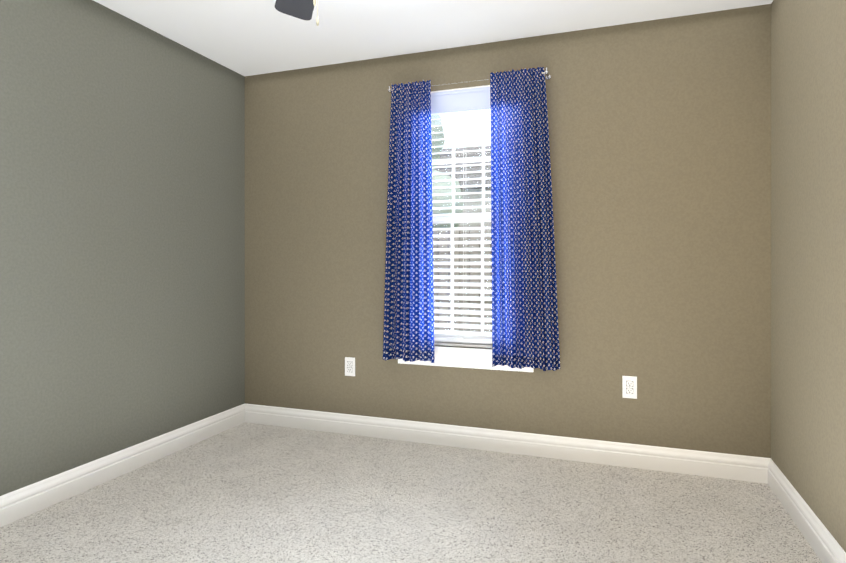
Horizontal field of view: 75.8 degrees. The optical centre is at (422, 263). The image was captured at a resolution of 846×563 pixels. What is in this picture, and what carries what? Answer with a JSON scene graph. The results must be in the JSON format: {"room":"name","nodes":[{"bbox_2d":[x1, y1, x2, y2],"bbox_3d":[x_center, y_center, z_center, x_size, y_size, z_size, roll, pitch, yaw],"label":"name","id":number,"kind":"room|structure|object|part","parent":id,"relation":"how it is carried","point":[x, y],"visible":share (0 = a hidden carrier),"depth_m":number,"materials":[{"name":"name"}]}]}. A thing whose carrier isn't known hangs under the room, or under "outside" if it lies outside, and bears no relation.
{"room":"empty bedroom","nodes":[
{"label":"empty bedroom","id":0,"kind":"room"},
{"bbox_2d":[0,0,244,495],"bbox_3d":[-1.937,-0.102,2.167,0.150,2.440,3.910,0,0,20],"label":"wall","id":1,"kind":"structure","parent":0,"point":[122,232],"depth_m":2.82,"materials":[{"name":"paint"}]},
{"bbox_2d":[0,404,243,526],"bbox_3d":[-1.858,1.055,2.140,0.017,0.126,3.610,0,0,20],"label":"baseboard","id":2,"kind":"structure","parent":1,"relation":"attached to","point":[20,503],"depth_m":2.79,"materials":[{"name":"white wood"}]},
{"bbox_2d":[0,422,821,562],"bbox_3d":[-0.349,1.179,1.605,3.520,0.120,3.910,0,0,20],"label":"floor","id":3,"kind":"structure","parent":0,"point":[246,492],"depth_m":2.44,"materials":[{"name":"carpet"}]},
{"bbox_2d":[93,0,772,75],"bbox_3d":[-0.349,-1.381,1.600,3.520,0.120,3.910,0,0,20],"label":"ceiling","id":4,"kind":"structure","parent":0,"point":[249,37],"depth_m":2.99,"materials":[{"name":"white paint"}]},
{"bbox_2d":[275,0,318,25],"bbox_3d":[-0.336,-1.037,1.614,1.224,0.569,1.186,0,0,20],"label":"ceiling fan","id":5,"kind":"object","parent":4,"relation":"hanging from","point":[302,9],"visible":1,"depth_m":2.17,"materials":[{"name":"grey metal"}]},
{"bbox_2d":[245,4,770,457],"bbox_3d":[0.280,-0.104,3.374,3.220,2.440,0.150,0,0,20],"label":"wall","id":6,"kind":"structure","parent":0,"point":[660,143],"depth_m":3.06,"materials":[{"name":"paint"}]},
{"bbox_2d":[345,357,354,375],"bbox_3d":[-0.479,0.676,3.561,0.075,0.122,0.009,0,0,20],"label":"electrical outlet","id":7,"kind":"object","parent":6,"relation":"attached to","point":[349,366],"visible":1,"depth_m":3.56,"materials":[{"name":"white plastic"}]},
{"bbox_2d":[434,345,491,353],"bbox_3d":[0.252,0.522,3.325,0.890,0.022,0.113,0,0,20],"label":"window sill","id":8,"kind":"structure","parent":6,"relation":"attached to","point":[465,349],"depth_m":3.27,"materials":[{"name":"white wood"}]},
{"bbox_2d":[398,85,533,371],"bbox_3d":[0.264,-0.220,3.359,0.860,1.701,0.159,0,0,20],"label":"window","id":9,"kind":"structure","parent":6,"relation":"in","point":[460,319],"depth_m":3.35,"materials":[{"name":"white plastic"}]},
{"bbox_3d":[0.285,-0.646,3.416,0.590,0.706,0.004,0,0,20],"label":"sash glass","id":10,"kind":"part","parent":9,"relation":"part of","materials":[{"name":"clear glass"}]},
{"bbox_3d":[0.285,-0.646,3.416,0.582,0.698,0.012,0,0,20],"label":"upper window sash muntins","id":11,"kind":"part","parent":9,"relation":"part of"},
{"bbox_3d":[0.275,0.088,3.391,0.654,0.770,0.024,0,0,20],"label":"window sash","id":12,"kind":"part","parent":9,"relation":"part of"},
{"bbox_3d":[0.275,0.088,3.391,0.590,0.706,0.004,0,0,20],"label":"sash glass","id":13,"kind":"part","parent":9,"relation":"part of","materials":[{"name":"clear glass"}]},
{"bbox_3d":[0.257,0.500,3.339,0.710,0.016,0.052,0,0,20],"label":"window blind bottom rail","id":14,"kind":"part","parent":9,"relation":"part of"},
{"bbox_3d":[0.242,0.582,3.297,0.860,0.098,0.024,0,0,20],"label":"window apron","id":15,"kind":"part","parent":9,"relation":"part of","materials":[{"name":"white wood"}]},
{"bbox_3d":[0.275,0.088,3.391,0.582,0.698,0.012,0,0,20],"label":"lower window sash muntins","id":16,"kind":"part","parent":9,"relation":"part of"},
{"bbox_2d":[388,68,550,92],"bbox_3d":[0.257,-1.083,3.249,0.984,0.040,0.098,0,0,20],"label":"curtain rod","id":17,"kind":"object","parent":6,"relation":"attached to","point":[548,76],"visible":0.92,"depth_m":3.13,"materials":[{"name":"silver metal"}]},
{"bbox_2d":[383,80,434,362],"bbox_3d":[-0.090,-0.257,3.340,0.349,1.714,0.056,0,0,20],"label":"curtain","id":18,"kind":"object","parent":17,"relation":"hanging from","point":[408,331],"visible":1,"depth_m":3.33,"materials":[{"name":"fabric"}]},
{"bbox_2d":[490,67,559,370],"bbox_3d":[0.579,-0.257,3.098,0.397,1.714,0.065,0,0,20],"label":"curtain","id":19,"kind":"object","parent":17,"relation":"hanging from","point":[525,330],"visible":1,"depth_m":3.10,"materials":[{"name":"fabric"}]},
{"bbox_2d":[244,403,763,482],"bbox_3d":[0.247,1.053,3.298,3.150,0.126,0.017,0,0,20],"label":"baseboard","id":20,"kind":"structure","parent":6,"relation":"attached to","point":[675,460],"depth_m":3.17,"materials":[{"name":"white wood"}]},
{"bbox_2d":[622,376,636,398],"bbox_3d":[1.137,0.680,2.986,0.075,0.122,0.009,0,0,20],"label":"electrical outlet","id":21,"kind":"object","parent":6,"relation":"attached to","point":[629,386],"visible":1,"depth_m":2.98,"materials":[{"name":"white plastic"}]},
{"bbox_2d":[771,0,845,551],"bbox_3d":[1.239,-0.100,1.038,0.150,2.440,3.910,0,0,20],"label":"wall","id":22,"kind":"structure","parent":0,"point":[808,247],"depth_m":2.20,"materials":[{"name":"paint"}]},
{"bbox_2d":[764,458,845,562],"bbox_3d":[1.160,1.057,1.069,0.017,0.126,3.610,0,0,20],"label":"baseboard","id":23,"kind":"structure","parent":22,"relation":"attached to","point":[828,550],"depth_m":2.23,"materials":[{"name":"white wood"}]},
{"label":"outside","id":24,"kind":"structure","parent":0,"visible":0},
{"bbox_2d":[431,114,491,332],"bbox_3d":[5.672,-2.639,17.384,32.000,8.364,29.830,0,0,20],"label":"yard","id":25,"kind":"structure","parent":24,"point":[460,183],"depth_m":9.95,"materials":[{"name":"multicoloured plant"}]},
{"bbox_3d":[0.257,-1.036,3.338,0.710,0.053,0.046,0,0,20],"label":"blind headrail","id":26,"kind":"object","parent":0,"visible":0},
{"bbox_2d":[431,87,489,114],"bbox_3d":[0.247,-0.995,3.309,0.716,0.132,0.015,0,0,20],"label":"blind valance","id":27,"kind":"object","parent":26,"relation":"attached to","point":[472,99],"visible":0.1,"depth_m":3.31,"materials":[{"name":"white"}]},
{"bbox_2d":[463,111,465,343],"bbox_3d":[0.261,-0.263,3.337,0.010,1.511,0.056,0,0,20],"label":"blind cord","id":28,"kind":"object","parent":26,"relation":"hanging from","point":[463,227],"visible":0.17,"depth_m":3.30,"materials":[{"name":"white plastic"}]}
]}

